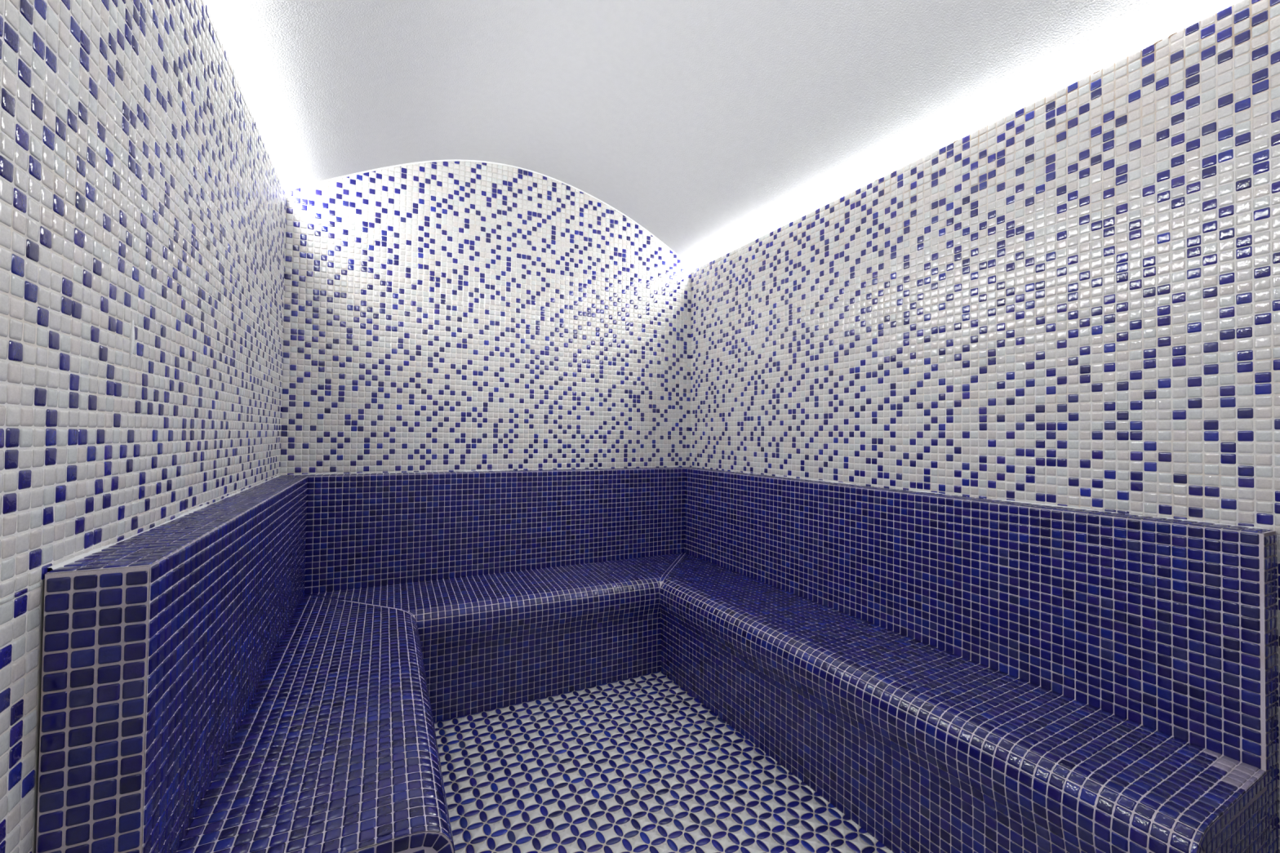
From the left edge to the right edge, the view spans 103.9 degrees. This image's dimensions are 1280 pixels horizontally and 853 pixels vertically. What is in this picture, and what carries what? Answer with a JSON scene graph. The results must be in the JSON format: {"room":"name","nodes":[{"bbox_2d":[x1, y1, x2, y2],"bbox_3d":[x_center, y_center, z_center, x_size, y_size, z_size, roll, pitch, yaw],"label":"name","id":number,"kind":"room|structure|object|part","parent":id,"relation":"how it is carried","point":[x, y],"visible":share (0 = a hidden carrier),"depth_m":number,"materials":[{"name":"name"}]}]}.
{"room":"spa","nodes":[
{"label":"spa","id":0,"kind":"room"},
{"bbox_2d":[0,0,287,852],"bbox_3d":[-0.976,0.109,0.824,0.217,2.259,3.230,1,-1,-26],"label":"wall","id":1,"kind":"structure","parent":0,"point":[140,180],"depth_m":0.82,"materials":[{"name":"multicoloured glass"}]},
{"bbox_2d":[47,475,280,573],"bbox_3d":[-1.172,0.204,1.414,0.012,0.012,1.665,1,-1,-27],"label":"trim","id":2,"kind":"structure","parent":1,"relation":"attached to","point":[64,562],"depth_m":0.80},
{"bbox_2d":[204,0,285,191],"bbox_3d":[-0.867,-1.028,0.836,0.014,0.019,3.000,1,-1,-27],"label":"light strip","id":3,"kind":"object","parent":1,"relation":"attached to","point":[205,0],"visible":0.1,"depth_m":1.49,"materials":[{"name":"metal"}]},
{"bbox_2d":[280,161,693,492],"bbox_3d":[-0.655,-0.096,2.698,2.237,2.582,0.162,1,-1,-26],"label":"wall","id":4,"kind":"structure","parent":0,"point":[439,316],"depth_m":2.52,"materials":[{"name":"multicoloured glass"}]},
{"bbox_2d":[287,467,629,475],"bbox_3d":[-0.624,0.231,2.622,2.063,0.011,0.011,1,-1,-26],"label":"trim","id":5,"kind":"structure","parent":4,"relation":"attached to","point":[628,468],"depth_m":2.32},
{"bbox_2d":[286,159,692,266],"bbox_3d":[-0.607,-1.185,2.646,2.081,0.360,0.010,1,-1,-26],"label":"trim","id":6,"kind":"structure","parent":4,"relation":"attached to","point":[447,160],"depth_m":2.53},
{"bbox_2d":[348,671,893,852],"bbox_3d":[0.156,1.220,1.374,2.814,0.083,3.230,1,-1,-26],"label":"floor","id":7,"kind":"structure","parent":0,"point":[638,764],"depth_m":1.65,"materials":[{"name":"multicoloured tile"}]},
{"bbox_2d":[35,466,1279,852],"bbox_3d":[-0.083,0.701,1.619,2.165,0.967,2.303,1,-1,-26],"label":"tiled bench","id":8,"kind":"object","parent":7,"relation":"on","point":[948,673],"visible":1,"depth_m":1.34,"materials":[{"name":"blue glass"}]},
{"bbox_3d":[-0.749,0.678,0.679,0.105,0.963,0.004,1,-1,-26],"label":"panel","id":9,"kind":"part","parent":8,"relation":"part of","materials":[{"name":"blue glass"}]},
{"bbox_3d":[-1.062,0.457,1.424,0.005,0.502,1.607,1,-1,-27],"label":"backrest","id":10,"kind":"part","parent":8,"relation":"part of","materials":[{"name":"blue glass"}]},
{"bbox_3d":[-0.882,0.793,1.519,0.437,0.173,1.591,1,-1,-26],"label":"seat","id":11,"kind":"part","parent":8,"relation":"part of","materials":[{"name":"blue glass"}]},
{"bbox_3d":[-0.524,0.934,0.805,0.420,0.462,0.004,1,-1,-26],"label":"panel","id":12,"kind":"part","parent":8,"relation":"part of","materials":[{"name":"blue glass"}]},
{"bbox_3d":[-0.579,0.482,2.559,1.894,0.502,0.004,1,-1,-26],"label":"backrest","id":13,"kind":"part","parent":8,"relation":"part of","materials":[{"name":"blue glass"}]},
{"bbox_3d":[-0.491,0.815,2.368,1.914,0.176,0.418,1,-1,-26],"label":"seat","id":14,"kind":"part","parent":8,"relation":"part of","materials":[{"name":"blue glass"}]},
{"bbox_3d":[0.612,0.821,1.917,0.412,0.179,2.193,1,-1,-29],"label":"seat","id":15,"kind":"part","parent":8,"relation":"part of","materials":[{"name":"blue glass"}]},
{"bbox_3d":[0.795,0.489,2.021,0.004,0.502,2.193,1,-1,-29],"label":"backrest","id":16,"kind":"part","parent":8,"relation":"part of","materials":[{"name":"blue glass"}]},
{"bbox_3d":[1.151,0.956,0.968,0.376,0.462,0.004,1,-1,-26],"label":"panel","id":17,"kind":"part","parent":8,"relation":"part of","materials":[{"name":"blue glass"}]},
{"bbox_3d":[1.356,0.710,1.072,0.074,0.963,0.004,1,-1,-26],"label":"panel","id":18,"kind":"part","parent":8,"relation":"part of","materials":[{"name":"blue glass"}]},
{"bbox_2d":[205,0,1226,267],"bbox_3d":[0.131,-1.227,1.305,2.308,0.481,3.122,1,-1,-26],"label":"ceiling","id":19,"kind":"structure","parent":0,"point":[711,126],"depth_m":1.77,"materials":[{"name":"white paint"}]},
{"bbox_2d":[692,0,1240,270],"bbox_3d":[1.056,-0.989,1.790,0.014,0.019,3.003,1,-1,-29],"label":"light strip","id":20,"kind":"object","parent":19,"relation":"attached to","point":[1227,3],"visible":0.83,"depth_m":1.56,"materials":[{"name":"metal"}]},
{"bbox_2d":[689,0,1279,849],"bbox_3d":[1.091,0.150,1.850,0.188,2.260,3.240,1,-1,-29],"label":"wall","id":21,"kind":"structure","parent":0,"point":[1072,299],"depth_m":1.46,"materials":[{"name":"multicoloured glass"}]},
{"bbox_2d":[701,467,1270,529],"bbox_3d":[0.850,0.239,2.092,0.010,0.010,2.251,1,-1,-29],"label":"trim","id":22,"kind":"structure","parent":21,"relation":"attached to","point":[701,468],"depth_m":1.46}
]}

